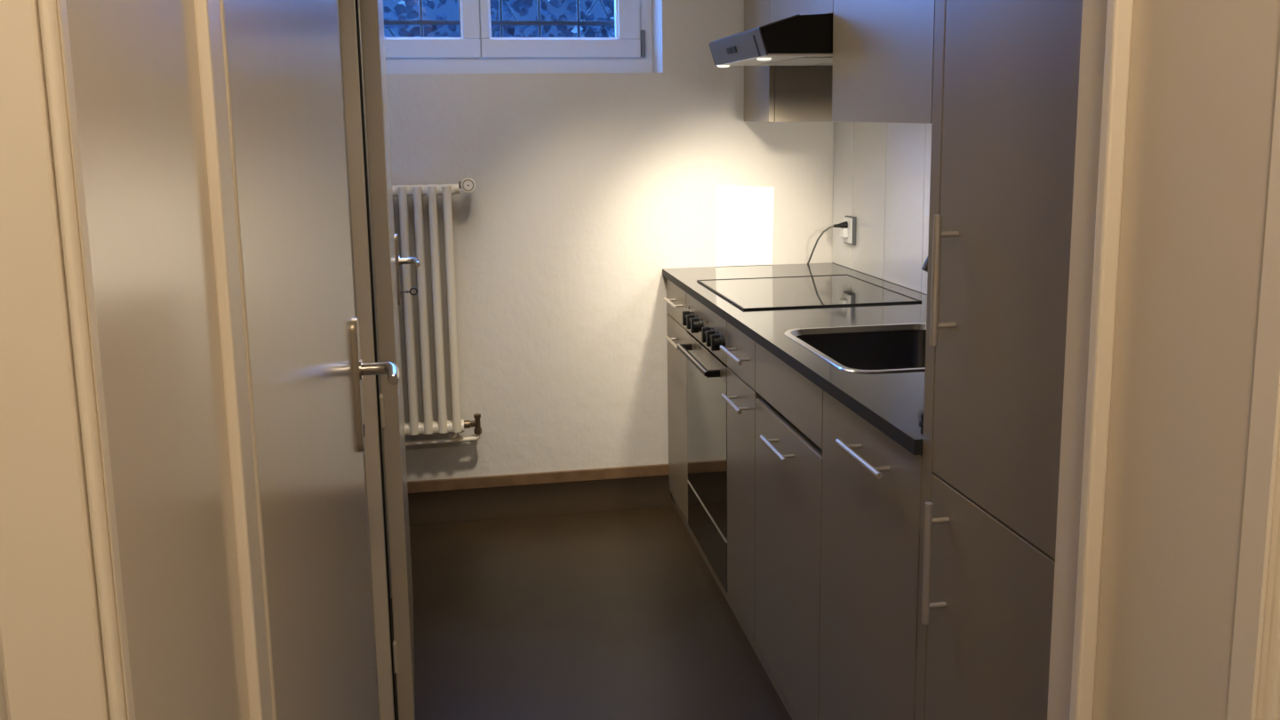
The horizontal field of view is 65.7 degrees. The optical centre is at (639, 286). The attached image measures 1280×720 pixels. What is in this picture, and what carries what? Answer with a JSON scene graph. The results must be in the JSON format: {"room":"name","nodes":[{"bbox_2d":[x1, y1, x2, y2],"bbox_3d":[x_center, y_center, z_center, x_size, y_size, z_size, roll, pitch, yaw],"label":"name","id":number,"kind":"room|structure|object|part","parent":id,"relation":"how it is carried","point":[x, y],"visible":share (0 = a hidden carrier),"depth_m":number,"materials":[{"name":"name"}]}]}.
{"room":"hallway","nodes":[
{"label":"hallway","id":0,"kind":"room"},
{"bbox_2d":[0,654,7,719],"bbox_3d":[0.255,0.044,0.787,2.650,2.450,0.300,-2,9,-9],"label":"wall","id":1,"kind":"structure","parent":0,"point":[4,716],"depth_m":0.56,"materials":[{"name":"beige paint"}]},
{"bbox_2d":[1047,0,1279,719],"bbox_3d":[0.506,0.195,0.869,0.162,2.120,0.274,-2,9,-9],"label":"lining","id":2,"kind":"object","parent":1,"relation":"attached to","point":[1166,603],"visible":1,"depth_m":0.82,"materials":[{"name":"beige paint"}]},
{"bbox_2d":[336,0,391,719],"bbox_3d":[-0.916,-0.096,1.841,0.688,2.450,2.180,-2,9,-9],"label":"wall","id":3,"kind":"structure","parent":0,"point":[338,4],"depth_m":2.20,"materials":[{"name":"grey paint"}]},
{"bbox_2d":[0,0,272,719],"bbox_3d":[-0.335,0.232,0.704,0.070,2.120,0.334,-2,9,-9],"label":"lining","id":4,"kind":"object","parent":3,"relation":"attached to","point":[132,582],"visible":1,"depth_m":0.56,"materials":[{"name":"beige paint"}]},
{"bbox_2d":[219,0,399,719],"bbox_3d":[-0.364,0.203,1.198,0.109,2.008,0.708,-2,9,-9],"label":"door","id":5,"kind":"structure","parent":4,"relation":"attached to","point":[306,369],"depth_m":1.06,"materials":[{"name":"beige paint"}]},
{"bbox_3d":[-0.426,0.149,1.500,0.008,0.207,0.035,-2,9,-9],"label":"handle plate","id":6,"kind":"part","parent":5,"relation":"part of","materials":[{"name":"silver metal"}]},
{"bbox_3d":[-0.388,0.128,1.475,0.061,0.031,0.086,-2,9,-9],"label":"handle","id":7,"kind":"part","parent":5,"relation":"part of","materials":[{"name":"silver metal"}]},
{"bbox_2d":[338,0,397,719],"bbox_3d":[-0.602,0.030,2.148,0.046,2.100,0.046,-2,9,-9],"label":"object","id":8,"kind":"structure","parent":3,"relation":"attached to","point":[348,9],"depth_m":2.15,"materials":[{"name":"beige paint"}]},
{"bbox_2d":[359,0,420,719],"bbox_3d":[-0.615,0.005,2.548,0.111,2.008,0.730,-3,9,-13],"label":"door","id":9,"kind":"structure","parent":3,"relation":"in","point":[387,261],"depth_m":2.25,"materials":[{"name":"beige paint"}]},
{"bbox_3d":[-0.698,-0.049,2.855,0.008,0.207,0.035,-3,9,-13],"label":"handle plate","id":10,"kind":"part","parent":9,"relation":"part of","materials":[{"name":"silver metal"}]},
{"bbox_2d":[400,287,417,295],"bbox_3d":[-0.668,0.015,2.871,0.049,0.024,0.008,-3,9,-13],"label":"key","id":11,"kind":"object","parent":9,"relation":"in","point":[411,289],"visible":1,"depth_m":2.87,"materials":[{"name":"grey metal"}]},
{"bbox_3d":[-0.658,-0.071,2.833,0.061,0.031,0.086,-3,9,-13],"label":"handle","id":12,"kind":"part","parent":9,"relation":"part of","materials":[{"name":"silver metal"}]},
{"bbox_2d":[390,504,791,719],"bbox_3d":[-0.069,1.299,1.050,3.300,0.100,6.300,-2,9,-9],"label":"floor","id":13,"kind":"structure","parent":0,"point":[619,614],"depth_m":2.86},
{"bbox_2d":[663,279,688,522],"bbox_3d":[0.437,0.390,3.669,0.688,0.839,0.369,-2,9,-9],"label":"base cabinet","id":14,"kind":"object","parent":13,"relation":"on","point":[676,299],"visible":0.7,"depth_m":3.61,"materials":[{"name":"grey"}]},
{"bbox_3d":[0.127,0.198,3.503,0.038,0.012,0.200,-2,9,-9],"label":"handle","id":15,"kind":"part","parent":14,"relation":"part of","materials":[{"name":"silver metal"}]},
{"bbox_3d":[0.120,0.057,3.512,0.038,0.012,0.200,-2,9,-9],"label":"handle","id":16,"kind":"part","parent":14,"relation":"part of","materials":[{"name":"silver metal"}]},
{"bbox_3d":[0.139,0.055,3.579,0.019,0.138,0.352,-2,9,-9],"label":"drawer","id":17,"kind":"part","parent":14,"relation":"part of","materials":[{"name":"beige laminate"}]},
{"bbox_2d":[662,262,927,455],"bbox_3d":[0.596,0.081,2.724,0.674,0.044,2.196,-2,9,-9],"label":"countertop","id":18,"kind":"structure","parent":14,"relation":"on","point":[892,403],"depth_m":2.57,"materials":[{"name":"grey stone"}]},
{"bbox_2d":[696,274,921,310],"bbox_3d":[0.510,0.012,3.149,0.540,0.005,0.597,-2,9,-9],"label":"cooktop","id":19,"kind":"object","parent":18,"relation":"in","point":[828,290],"visible":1,"depth_m":3.10,"materials":[{"name":"black glass"}]},
{"bbox_2d":[784,322,926,373],"bbox_3d":[0.599,0.218,2.325,0.423,0.169,0.490,-2,9,-9],"label":"sink","id":20,"kind":"object","parent":18,"relation":"in","point":[875,348],"visible":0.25,"depth_m":2.54,"materials":[{"name":"grey metal"}]},
{"bbox_3d":[0.485,0.225,1.681,0.024,0.018,0.024,-2,9,-9],"label":"drain knob","id":21,"kind":"part","parent":18,"relation":"part of","materials":[{"name":"silver metal"}]},
{"bbox_2d":[921,256,927,271],"bbox_3d":[0.801,0.016,2.329,0.289,0.230,0.054,-2,9,-9],"label":"tap","id":22,"kind":"object","parent":18,"relation":"on","point":[924,268],"visible":0.11,"depth_m":2.30,"materials":[{"name":"silver metal"}]},
{"bbox_2d":[676,292,727,592],"bbox_3d":[0.505,0.454,3.232,0.698,0.839,0.555,-2,9,-9],"label":"oven","id":23,"kind":"object","parent":13,"relation":"on","point":[707,364],"visible":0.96,"depth_m":3.14,"materials":[{"name":"brown"}]},
{"bbox_3d":[0.160,0.105,3.290,0.037,0.046,0.043,-2,9,-9],"label":"knob","id":24,"kind":"part","parent":23,"relation":"part of","materials":[{"name":"black plastic"}]},
{"bbox_3d":[0.171,0.114,3.226,0.037,0.046,0.043,-2,9,-9],"label":"knob","id":25,"kind":"part","parent":23,"relation":"part of","materials":[{"name":"black plastic"}]},
{"bbox_3d":[0.181,0.123,3.163,0.037,0.046,0.043,-2,9,-9],"label":"knob","id":26,"kind":"part","parent":23,"relation":"part of","materials":[{"name":"black plastic"}]},
{"bbox_3d":[0.182,0.230,3.145,0.048,0.020,0.415,-2,9,-9],"label":"handle","id":27,"kind":"part","parent":23,"relation":"part of","materials":[{"name":"black"}]},
{"bbox_3d":[0.207,0.218,3.147,0.005,0.046,0.551,-2,9,-9],"label":"door rail","id":28,"kind":"part","parent":23,"relation":"part of","materials":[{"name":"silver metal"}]},
{"bbox_3d":[0.214,0.120,3.134,0.020,0.138,0.553,-2,9,-9],"label":"control panel","id":29,"kind":"part","parent":23,"relation":"part of","materials":[{"name":"beige laminate"}]},
{"bbox_3d":[0.219,0.454,3.184,0.021,0.524,0.551,-2,9,-9],"label":"door","id":30,"kind":"part","parent":23,"relation":"part of","materials":[{"name":"black glass"}]},
{"bbox_3d":[0.224,0.801,3.236,0.021,0.160,0.551,-2,9,-9],"label":"drawer","id":31,"kind":"part","parent":23,"relation":"part of","materials":[{"name":"black glass"}]},
{"bbox_3d":[0.207,0.146,3.011,0.037,0.046,0.043,-2,9,-9],"label":"knob","id":32,"kind":"part","parent":23,"relation":"part of","materials":[{"name":"black plastic"}]},
{"bbox_3d":[0.216,0.154,2.953,0.037,0.046,0.043,-2,9,-9],"label":"knob","id":33,"kind":"part","parent":23,"relation":"part of","materials":[{"name":"black plastic"}]},
{"bbox_3d":[0.226,0.163,2.894,0.037,0.046,0.043,-2,9,-9],"label":"knob","id":34,"kind":"part","parent":23,"relation":"part of","materials":[{"name":"black plastic"}]},
{"bbox_2d":[671,494,798,719],"bbox_3d":[0.305,0.964,2.802,0.018,0.035,2.185,-2,9,-9],"label":"plinth","id":35,"kind":"object","parent":13,"relation":"on","point":[778,689],"visible":0.33,"depth_m":2.84,"materials":[{"name":"beige laminate"}]},
{"bbox_2d":[720,321,768,641],"bbox_3d":[0.580,0.515,2.814,0.688,0.839,0.299,-2,9,-9],"label":"base cabinet","id":36,"kind":"object","parent":13,"relation":"on","point":[741,396],"visible":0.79,"depth_m":2.75,"materials":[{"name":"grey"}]},
{"bbox_3d":[0.258,0.184,2.688,0.038,0.012,0.200,-2,9,-9],"label":"handle","id":37,"kind":"part","parent":36,"relation":"part of","materials":[{"name":"silver metal"}]},
{"bbox_3d":[0.261,0.317,2.703,0.038,0.012,0.180,-2,9,-9],"label":"handle","id":38,"kind":"part","parent":36,"relation":"part of","materials":[{"name":"silver metal"}]},
{"bbox_3d":[0.283,0.182,2.715,0.019,0.138,0.298,-2,9,-9],"label":"drawer","id":39,"kind":"part","parent":36,"relation":"part of","materials":[{"name":"beige laminate"}]},
{"bbox_3d":[0.289,0.597,2.777,0.019,0.694,0.298,-2,9,-9],"label":"door","id":40,"kind":"part","parent":36,"relation":"part of","materials":[{"name":"beige laminate"}]},
{"bbox_2d":[754,342,823,719],"bbox_3d":[0.646,0.574,2.420,0.688,0.837,0.505,-2,9,-9],"label":"base cabinet","id":41,"kind":"object","parent":13,"relation":"on","point":[788,529],"visible":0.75,"depth_m":2.33,"materials":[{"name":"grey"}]},
{"bbox_3d":[0.324,0.380,2.327,0.038,0.012,0.184,-2,9,-9],"label":"handle","id":42,"kind":"part","parent":41,"relation":"part of","materials":[{"name":"silver metal"}]},
{"bbox_3d":[0.349,0.239,2.322,0.019,0.138,0.504,-2,9,-9],"label":"blank panel","id":43,"kind":"part","parent":41,"relation":"part of","materials":[{"name":"beige laminate"}]},
{"bbox_2d":[818,390,922,719],"bbox_3d":[0.725,0.643,1.946,0.688,0.837,0.466,-2,9,-9],"label":"base cabinet","id":44,"kind":"object","parent":13,"relation":"on","point":[871,492],"visible":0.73,"depth_m":1.86,"materials":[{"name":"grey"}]},
{"bbox_3d":[0.407,0.310,1.797,0.038,0.012,0.199,-2,9,-9],"label":"handle","id":45,"kind":"part","parent":44,"relation":"part of","materials":[{"name":"silver metal"}]},
{"bbox_2d":[914,0,1082,719],"bbox_3d":[0.802,0.110,1.344,0.688,2.140,0.574,-2,9,-9],"label":"tall cabinet","id":46,"kind":"object","parent":13,"relation":"on","point":[1006,72],"visible":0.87,"depth_m":1.36,"materials":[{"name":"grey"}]},
{"bbox_3d":[0.455,0.426,1.529,0.038,0.194,0.011,-2,9,-9],"label":"handle","id":47,"kind":"part","parent":46,"relation":"part of","materials":[{"name":"silver metal"}]},
{"bbox_3d":[0.449,-0.009,1.463,0.038,0.194,0.011,-2,9,-9],"label":"handle","id":48,"kind":"part","parent":46,"relation":"part of","materials":[{"name":"silver metal"}]},
{"bbox_3d":[0.522,0.740,1.372,0.019,0.818,0.538,-2,9,-9],"label":"door","id":49,"kind":"part","parent":46,"relation":"part of","materials":[{"name":"beige laminate"}]},
{"bbox_3d":[0.507,-0.302,1.217,0.019,1.280,0.538,-2,9,-9],"label":"door","id":50,"kind":"part","parent":46,"relation":"part of","materials":[{"name":"beige laminate"}]},
{"bbox_2d":[386,0,833,481],"bbox_3d":[-0.573,-0.388,3.766,3.300,2.450,0.350,-2,9,-9],"label":"wall","id":51,"kind":"structure","parent":0,"point":[589,186],"depth_m":3.68,"materials":[{"name":"grey paint"}]},
{"bbox_2d":[392,177,481,446],"bbox_3d":[-0.834,0.101,3.554,0.520,0.970,0.115,-2,9,-9],"label":"radiator","id":52,"kind":"object","parent":51,"relation":"attached to","point":[456,425],"visible":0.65,"depth_m":3.52,"materials":[{"name":"white metal"}]},
{"bbox_3d":[-0.606,-0.359,3.501,0.052,0.052,0.065,-2,9,-9],"label":"thermostat knob","id":53,"kind":"part","parent":52,"relation":"part of","materials":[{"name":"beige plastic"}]},
{"bbox_2d":[382,0,615,37],"bbox_3d":[-0.627,-1.187,3.850,1.342,0.794,0.012,-2,9,-9],"label":"window grille","id":54,"kind":"object","parent":51,"relation":"in","point":[421,22],"visible":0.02,"depth_m":3.89,"materials":[{"name":"black metal"}]},
{"bbox_2d":[384,0,652,73],"bbox_3d":[-0.603,-1.165,3.705,1.302,0.754,0.087,-2,9,-9],"label":"window","id":55,"kind":"structure","parent":51,"relation":"in","point":[630,51],"depth_m":3.74,"materials":[{"name":"white plastic"}]},
{"bbox_3d":[-0.900,-1.153,3.649,0.602,0.613,0.062,-2,9,-9],"label":"sash","id":56,"kind":"part","parent":55,"relation":"part of","materials":[{"name":"white plastic"}]},
{"bbox_3d":[-0.304,-1.176,3.745,0.604,0.613,0.062,-2,9,-9],"label":"sash","id":57,"kind":"part","parent":55,"relation":"part of","materials":[{"name":"white plastic"}]},
{"bbox_2d":[407,464,674,526],"bbox_3d":[-0.692,0.794,3.689,1.650,0.137,0.100,-2,9,-9],"label":"baseboard","id":58,"kind":"structure","parent":51,"relation":"attached to","point":[436,501],"depth_m":3.76,"materials":[{"name":"brown wood"}]},
{"bbox_2d":[715,184,774,266],"bbox_3d":[0.399,-0.233,3.769,0.230,0.308,0.004,-2,9,-9],"label":"sheet","id":59,"kind":"object","parent":51,"relation":"attached to","point":[744,233],"visible":1,"depth_m":3.77,"materials":[{"name":"white paper"}]},
{"bbox_3d":[1.141,-0.221,2.474,0.342,2.450,2.780,-2,9,-9],"label":"wall","id":60,"kind":"structure","parent":0,"visible":0},
{"bbox_2d":[708,13,833,67],"bbox_3d":[0.554,-0.754,3.066,0.561,0.133,0.598,-2,9,-9],"label":"extractor hood","id":61,"kind":"object","parent":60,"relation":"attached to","point":[796,40],"visible":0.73,"depth_m":2.77,"materials":[{"name":"black metal"}]},
{"bbox_3d":[0.291,-0.725,3.026,0.027,0.088,0.598,-2,9,-9],"label":"panel","id":62,"kind":"part","parent":61,"relation":"part of","materials":[{"name":"grey metal"}]},
{"bbox_2d":[744,0,832,121],"bbox_3d":[0.586,-0.983,3.515,0.361,0.790,0.327,-2,9,-9],"label":"upper cabinet","id":63,"kind":"object","parent":60,"relation":"attached to","point":[772,93],"visible":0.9,"depth_m":3.40,"materials":[{"name":"beige laminate"}]},
{"bbox_3d":[0.417,-0.976,3.488,0.018,0.790,0.326,-2,9,-9],"label":"door","id":64,"kind":"part","parent":63,"relation":"part of","materials":[{"name":"beige laminate"}]},
{"bbox_2d":[769,0,833,23],"bbox_3d":[0.661,-1.054,3.038,0.361,0.494,0.603,-2,9,-9],"label":"upper cabinet","id":65,"kind":"object","parent":60,"relation":"attached to","point":[779,9],"visible":0.22,"depth_m":3.05,"materials":[{"name":"beige laminate"}]},
{"bbox_2d":[832,121,931,294],"bbox_3d":[0.922,-0.233,2.735,0.006,0.597,2.190,-2,9,-9],"label":"backsplash","id":66,"kind":"structure","parent":60,"relation":"attached to","point":[882,171],"depth_m":3.33,"materials":[{"name":"white"}]},
{"bbox_3d":[0.760,-0.375,3.706,0.005,0.597,0.200,-2,9,-9],"label":"panel","id":67,"kind":"part","parent":66,"relation":"part of","materials":[{"name":"white"}]},
{"bbox_2d":[839,215,855,245],"bbox_3d":[0.757,-0.206,3.626,0.038,0.102,0.086,-2,9,-9],"label":"wall socket","id":68,"kind":"object","parent":66,"relation":"attached to","point":[848,235],"visible":1,"depth_m":3.60,"materials":[{"name":"grey plastic"}]},
{"bbox_2d":[807,221,847,263],"bbox_3d":[0.678,-0.160,3.703,0.070,0.178,0.222,-6,10,-32],"label":"power cable","id":69,"kind":"object","parent":68,"relation":"attached to","point":[844,224],"visible":1,"depth_m":3.62,"materials":[{"name":"black plastic"}]},
{"bbox_3d":[0.665,-0.155,3.716,0.036,0.166,0.199,-4,9,-19],"label":"cord","id":70,"kind":"part","parent":69,"relation":"part of","materials":[{"name":"grey plastic"}]},
{"bbox_3d":[0.769,-0.206,3.628,0.014,0.102,0.086,-2,9,-9],"label":"plate","id":71,"kind":"part","parent":68,"relation":"part of","materials":[{"name":"grey plastic"}]},
{"bbox_3d":[0.800,-0.340,3.465,0.005,0.597,0.289,-2,9,-9],"label":"panel","id":72,"kind":"part","parent":66,"relation":"part of","materials":[{"name":"white"}]},
{"bbox_3d":[0.848,-0.298,3.180,0.005,0.597,0.290,-2,9,-9],"label":"panel","id":73,"kind":"part","parent":66,"relation":"part of","materials":[{"name":"white"}]},
{"bbox_3d":[0.895,-0.256,2.895,0.005,0.597,0.290,-2,9,-9],"label":"panel","id":74,"kind":"part","parent":66,"relation":"part of","materials":[{"name":"white"}]},
{"bbox_2d":[832,0,935,123],"bbox_3d":[0.815,-0.750,2.159,0.361,0.808,1.248,-2,9,-9],"label":"upper cabinet","id":75,"kind":"object","parent":60,"relation":"attached to","point":[884,50],"visible":0.37,"depth_m":2.43,"materials":[{"name":"beige laminate"}]},
{"bbox_3d":[0.697,-0.691,1.828,0.018,0.792,0.622,-2,9,-9],"label":"door","id":76,"kind":"part","parent":75,"relation":"part of","materials":[{"name":"beige laminate"}]},
{"label":"outside","id":77,"kind":"structure","parent":0,"visible":0},
{"bbox_3d":[-0.351,-0.380,5.213,9.000,0.400,2.400,-2,9,-9],"label":"ground","id":78,"kind":"structure","parent":77,"visible":0},
{"bbox_2d":[383,0,614,37],"bbox_3d":[-0.539,-1.140,6.197,9.000,1.420,0.200,-2,9,-9],"label":"wall","id":79,"kind":"structure","parent":78,"relation":"on","point":[450,7],"depth_m":5.99,"materials":[{"name":"blue"}]},
{"bbox_2d":[383,0,614,37],"bbox_3d":[-0.604,-0.995,4.775,3.648,0.982,1.034,-2,9,-9],"label":"shrub","id":80,"kind":"object","parent":78,"relation":"on","point":[520,6],"visible":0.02,"depth_m":4.66,"materials":[{"name":"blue plant"}]},
{"bbox_3d":[-1.133,-0.924,4.497,0.316,0.934,0.021,-2,9,-10],"label":"stem","id":81,"kind":"part","parent":80,"relation":"part of","materials":[{"name":"blue"}]},
{"bbox_3d":[-0.745,-0.975,4.808,0.226,0.933,0.058,1,9,12],"label":"stem","id":82,"kind":"part","parent":80,"relation":"part of","materials":[{"name":"blue"}]},
{"bbox_3d":[-0.572,-1.000,4.952,0.242,0.933,0.044,1,9,13],"label":"stem","id":83,"kind":"part","parent":80,"relation":"part of","materials":[{"name":"black"}]},
{"bbox_3d":[-0.298,-0.975,4.756,0.314,0.934,0.023,-3,9,-12],"label":"stem","id":84,"kind":"part","parent":80,"relation":"part of","materials":[{"name":"black"}]},
{"bbox_3d":[-0.194,-0.996,4.885,0.236,0.933,0.034,-5,9,-26],"label":"stem","id":85,"kind":"part","parent":80,"relation":"part of","materials":[{"name":"blue"}]},
{"bbox_3d":[-0.116,-0.989,4.827,0.248,0.932,0.024,-5,9,-24],"label":"stem","id":86,"kind":"part","parent":80,"relation":"part of","materials":[{"name":"black"}]}
]}

